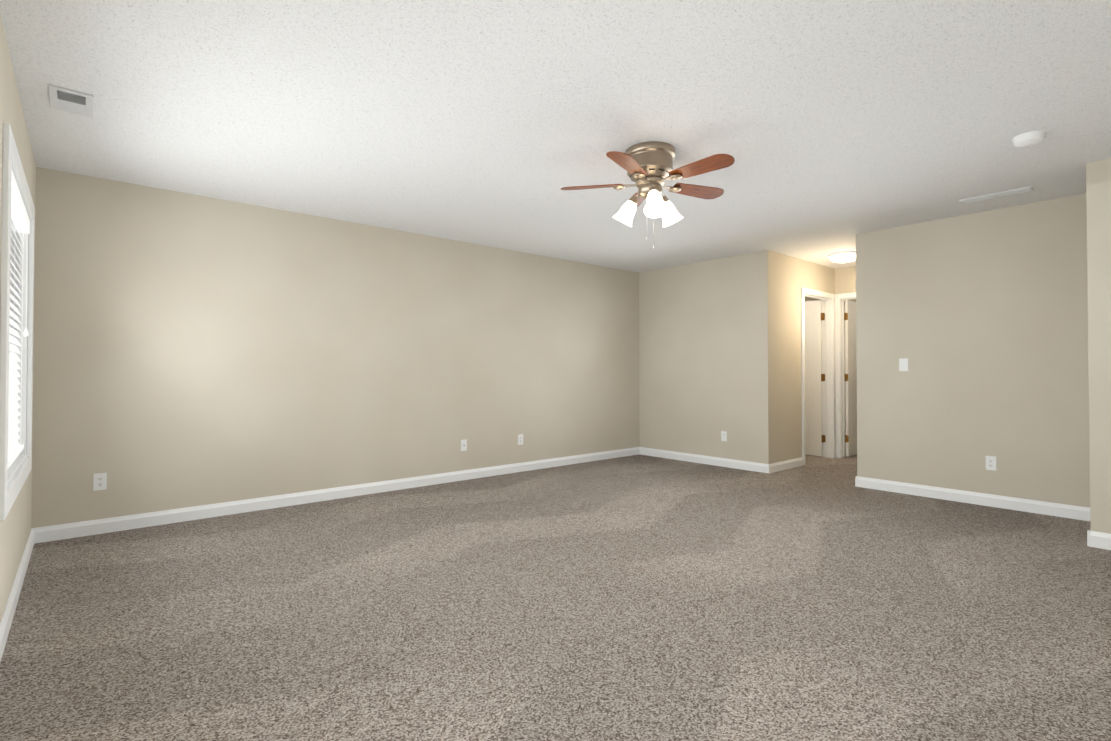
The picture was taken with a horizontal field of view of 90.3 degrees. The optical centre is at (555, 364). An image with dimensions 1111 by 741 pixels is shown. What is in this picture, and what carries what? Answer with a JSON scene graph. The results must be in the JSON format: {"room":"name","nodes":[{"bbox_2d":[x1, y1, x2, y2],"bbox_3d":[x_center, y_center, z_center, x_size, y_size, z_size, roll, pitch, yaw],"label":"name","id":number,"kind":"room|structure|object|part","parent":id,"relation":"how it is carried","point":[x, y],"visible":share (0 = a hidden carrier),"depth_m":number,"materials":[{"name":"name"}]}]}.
{"room":"empty living room","nodes":[
{"label":"empty living room","id":0,"kind":"room"},
{"bbox_2d":[0,14,35,621],"bbox_3d":[-1.635,-0.092,1.421,0.150,2.440,5.780,1,-1,-41],"label":"wall","id":1,"kind":"structure","parent":0,"point":[15,527],"depth_m":2.55,"materials":[{"name":"beige paint"}]},
{"bbox_2d":[0,122,34,520],"bbox_3d":[-2.668,-0.162,2.644,0.170,1.546,1.456,1,-1,-41],"label":"window","id":2,"kind":"structure","parent":1,"relation":"in","point":[14,476],"depth_m":2.60,"materials":[{"name":"white"}]},
{"bbox_2d":[8,171,29,467],"bbox_3d":[-2.640,-0.179,2.668,0.082,1.303,1.244,1,-1,-41],"label":"window blinds","id":3,"kind":"object","parent":2,"relation":"attached to","point":[20,221],"visible":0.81,"depth_m":2.88,"materials":[{"name":"white plastic"}]},
{"bbox_2d":[0,527,39,661],"bbox_3d":[-1.575,1.079,1.463,0.015,0.098,5.490,1,-1,-41],"label":"baseboard","id":4,"kind":"structure","parent":1,"relation":"attached to","point":[34,536],"depth_m":2.64,"materials":[{"name":"white wood"}]},
{"bbox_2d":[31,167,639,527],"bbox_3d":[-0.104,-0.027,6.454,8.720,2.440,0.120,1,-1,-41],"label":"wall","id":5,"kind":"structure","parent":0,"point":[191,350],"depth_m":4.56,"materials":[{"name":"beige paint"}]},
{"bbox_2d":[93,473,106,490],"bbox_3d":[-3.118,0.803,3.781,0.070,0.114,0.008,1,-1,-41],"label":"outlet","id":6,"kind":"object","parent":5,"relation":"attached to","point":[100,481],"visible":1,"depth_m":3.78,"materials":[{"name":"white plastic"}]},
{"bbox_2d":[40,447,639,542],"bbox_3d":[-1.121,1.131,5.481,5.930,0.098,0.015,1,-1,-41],"label":"baseboard","id":7,"kind":"structure","parent":5,"relation":"attached to","point":[114,524],"depth_m":4.55,"materials":[{"name":"white wood"}]},
{"bbox_2d":[461,439,466,450],"bbox_3d":[-0.935,0.827,5.644,0.070,0.114,0.014,1,-1,-41],"label":"outlet","id":8,"kind":"object","parent":5,"relation":"attached to","point":[463,445],"visible":1,"depth_m":5.65,"materials":[{"name":"white plastic"}]},
{"bbox_2d":[518,434,522,444],"bbox_3d":[-0.386,0.834,6.117,0.070,0.114,0.008,1,-1,-41],"label":"outlet","id":9,"kind":"object","parent":5,"relation":"attached to","point":[520,439],"visible":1,"depth_m":6.11,"materials":[{"name":"white plastic"}]},
{"bbox_2d":[0,454,1110,740],"bbox_3d":[1.678,1.214,4.238,8.870,0.100,5.780,1,-1,-41],"label":"floor","id":10,"kind":"structure","parent":0,"point":[652,598],"depth_m":2.48,"materials":[{"name":"carpet"}]},
{"bbox_2d":[0,0,1110,272],"bbox_3d":[1.678,-1.326,4.271,8.870,0.100,5.780,1,-1,-41],"label":"ceiling","id":11,"kind":"structure","parent":0,"point":[832,126],"depth_m":2.79,"materials":[{"name":"white paint"}]},
{"bbox_2d":[48,84,93,117],"bbox_3d":[-2.378,-1.290,2.716,0.160,0.012,0.290,1,-1,-41],"label":"ceiling vent","id":12,"kind":"object","parent":11,"relation":"in","point":[70,101],"visible":1,"depth_m":2.70,"materials":[{"name":"white metal"}]},
{"bbox_2d":[561,141,734,247],"bbox_3d":[0.603,-0.994,3.309,1.052,0.588,1.017,1,-1,-41],"label":"ceiling fan","id":13,"kind":"object","parent":11,"relation":"hanging from","point":[648,166],"visible":1,"depth_m":3.23,"materials":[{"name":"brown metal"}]},
{"bbox_3d":[0.221,-1.094,3.409,0.385,0.006,0.140,0,11,11],"label":"blade","id":14,"kind":"part","parent":13,"relation":"part of","materials":[{"name":"brown wood"}]},
{"bbox_3d":[0.429,-0.928,3.418,0.152,0.164,0.136,0,-1,30],"label":"lamp shade","id":15,"kind":"part","parent":13,"relation":"part of","materials":[{"name":"white glass"}]},
{"bbox_3d":[0.396,-1.099,3.027,0.140,0.006,0.385,13,6,29],"label":"blade","id":16,"kind":"part","parent":13,"relation":"part of","materials":[{"name":"brown wood"}]},
{"bbox_3d":[0.531,-1.090,3.693,0.140,0.006,0.385,-12,1,-7],"label":"blade","id":17,"kind":"part","parent":13,"relation":"part of","materials":[{"name":"brown wood"}]},
{"bbox_3d":[0.486,-1.014,3.386,0.080,0.070,0.060,0,-1,30],"label":"light arm","id":18,"kind":"part","parent":13,"relation":"part of"},
{"bbox_3d":[0.574,-0.851,3.342,0.033,0.303,0.041,1,-1,-41],"label":"pull cord","id":19,"kind":"part","parent":13,"relation":"part of","materials":[{"name":"silver metal"}]},
{"bbox_3d":[0.572,-1.141,3.339,0.300,0.294,0.300,1,-1,-41],"label":"motor","id":20,"kind":"part","parent":13,"relation":"part of","materials":[{"name":"silver metal"}]},
{"bbox_3d":[0.573,-0.931,3.172,0.136,0.164,0.152,0,-1,0],"label":"lamp shade","id":21,"kind":"part","parent":13,"relation":"part of","materials":[{"name":"white glass"}]},
{"bbox_3d":[0.656,-1.014,3.387,0.080,0.070,0.060,0,-1,-30],"label":"light arm","id":22,"kind":"part","parent":13,"relation":"part of"},
{"bbox_3d":[0.714,-0.928,3.419,0.152,0.164,0.136,0,-1,-30],"label":"lamp shade","id":23,"kind":"part","parent":13,"relation":"part of","materials":[{"name":"white glass"}]},
{"bbox_3d":[0.897,-1.093,3.487,0.385,0.006,0.140,0,-13,-25],"label":"blade","id":24,"kind":"part","parent":13,"relation":"part of","materials":[{"name":"brown wood"}]},
{"label":"blade","id":25,"kind":"part","parent":13,"relation":"part of","materials":[{"name":"brown wood"}]},
{"bbox_2d":[828,251,855,262],"bbox_3d":[3.278,-1.204,6.268,0.336,0.092,0.336,1,-1,-41],"label":"light","id":26,"kind":"object","parent":11,"relation":"attached to","point":[844,257],"visible":0.85,"depth_m":6.18,"materials":[{"name":"white glass"}]},
{"bbox_2d":[959,186,1033,203],"bbox_3d":[3.315,-1.272,4.164,0.115,0.011,0.430,1,-1,-41],"label":"ceiling vent","id":27,"kind":"object","parent":11,"relation":"in","point":[998,194],"visible":0.98,"depth_m":4.14,"materials":[{"name":"white metal"}]},
{"bbox_2d":[1012,131,1045,146],"bbox_3d":[2.678,-1.266,3.124,0.146,0.048,0.146,1,-1,-41],"label":"smoke detector","id":28,"kind":"object","parent":11,"relation":"attached to","point":[1027,139],"visible":0.98,"depth_m":3.09,"materials":[{"name":"white plastic"}]},
{"bbox_2d":[805,297,819,301],"bbox_3d":[4.428,-0.008,7.955,0.120,2.440,3.730,1,-1,-41],"label":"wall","id":29,"kind":"structure","parent":0,"point":[809,299],"depth_m":8.48,"materials":[{"name":"beige paint"}]},
{"bbox_2d":[773,252,855,462],"bbox_3d":[3.388,-0.020,7.024,2.670,2.440,0.120,1,-1,-41],"label":"wall","id":30,"kind":"structure","parent":0,"point":[792,276],"depth_m":6.35,"materials":[{"name":"beige paint"}]},
{"bbox_2d":[772,457,802,472],"bbox_3d":[2.621,1.141,6.266,0.758,0.098,0.015,1,-1,-41],"label":"baseboard","id":31,"kind":"structure","parent":30,"relation":"attached to","point":[788,464],"depth_m":6.26,"materials":[{"name":"white wood"}]},
{"bbox_2d":[805,300,825,455],"bbox_3d":[3.214,0.183,7.415,0.155,2.020,0.802,1,-1,-41],"label":"door","id":32,"kind":"structure","parent":30,"relation":"in","point":[813,384],"depth_m":7.20,"materials":[{"name":"white paint"}]},
{"bbox_3d":[3.461,0.172,7.129,0.040,1.684,0.047,1,-1,-41],"label":"door hinges","id":33,"kind":"part","parent":32,"relation":"part of","materials":[{"name":"brown metal"}]},
{"bbox_2d":[801,287,855,464],"bbox_3d":[3.559,0.142,6.589,1.068,2.105,1.037,1,-1,-41],"label":"door frame","id":34,"kind":"structure","parent":30,"relation":"attached to","point":[828,383],"depth_m":7.09,"materials":[{"name":"white wood"}]},
{"bbox_2d":[844,300,856,456],"bbox_3d":[4.024,0.183,7.380,0.803,2.020,0.041,1,-1,-43],"label":"door","id":35,"kind":"structure","parent":30,"relation":"in","point":[851,382],"depth_m":7.19,"materials":[{"name":"white paint"}]},
{"bbox_3d":[3.746,0.172,7.125,0.047,1.684,0.040,1,-1,-41],"label":"door hinges","id":36,"kind":"part","parent":35,"relation":"part of","materials":[{"name":"brown metal"}]},
{"bbox_2d":[834,266,855,405],"bbox_3d":[3.954,-0.022,6.832,0.120,2.440,0.909,1,-1,-41],"label":"wall","id":37,"kind":"structure","parent":0,"point":[845,279],"depth_m":7.05,"materials":[{"name":"beige paint"}]},
{"bbox_2d":[639,193,1089,507],"bbox_3d":[2.964,-0.041,5.374,0.120,2.440,5.510,1,-1,-41],"label":"wall","id":38,"kind":"structure","parent":0,"point":[979,320],"depth_m":4.87,"materials":[{"name":"beige paint"}]},
{"bbox_2d":[640,447,771,473],"bbox_3d":[1.730,1.147,6.697,0.015,0.098,1.831,1,-1,-41],"label":"baseboard","id":39,"kind":"structure","parent":38,"relation":"attached to","point":[723,462],"depth_m":6.57,"materials":[{"name":"white wood"}]},
{"bbox_2d":[721,431,726,440],"bbox_3d":[1.963,0.838,6.434,0.008,0.114,0.070,1,-1,-41],"label":"outlet","id":40,"kind":"object","parent":38,"relation":"attached to","point":[723,435],"visible":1,"depth_m":6.43,"materials":[{"name":"white plastic"}]},
{"bbox_2d":[899,358,907,370],"bbox_3d":[3.169,0.004,5.029,0.016,0.114,0.070,1,-1,-41],"label":"light switch","id":41,"kind":"object","parent":38,"relation":"attached to","point":[903,364],"visible":1,"depth_m":5.03,"materials":[{"name":"white plastic"}]},
{"bbox_2d":[856,476,1089,520],"bbox_3d":[3.460,1.121,4.675,0.015,0.098,1.695,1,-1,-41],"label":"baseboard","id":42,"kind":"structure","parent":38,"relation":"attached to","point":[1019,504],"depth_m":4.58,"materials":[{"name":"white wood"}]},
{"bbox_2d":[986,456,996,470],"bbox_3d":[3.582,0.813,4.542,0.008,0.114,0.070,1,-1,-41],"label":"outlet","id":43,"kind":"object","parent":38,"relation":"attached to","point":[990,462],"visible":1,"depth_m":4.54,"materials":[{"name":"white plastic"}]},
{"bbox_2d":[1086,159,1110,533],"bbox_3d":[4.053,-0.067,3.381,0.816,2.440,1.065,1,-1,-41],"label":"wall","id":44,"kind":"structure","parent":0,"point":[1098,187],"depth_m":3.48,"materials":[{"name":"beige paint"}]},
{"bbox_2d":[1087,529,1110,549],"bbox_3d":[3.723,1.101,3.113,0.015,0.098,1.050,1,-1,-41],"label":"baseboard","id":45,"kind":"structure","parent":44,"relation":"attached to","point":[1101,540],"depth_m":3.47,"materials":[{"name":"white wood"}]}
]}

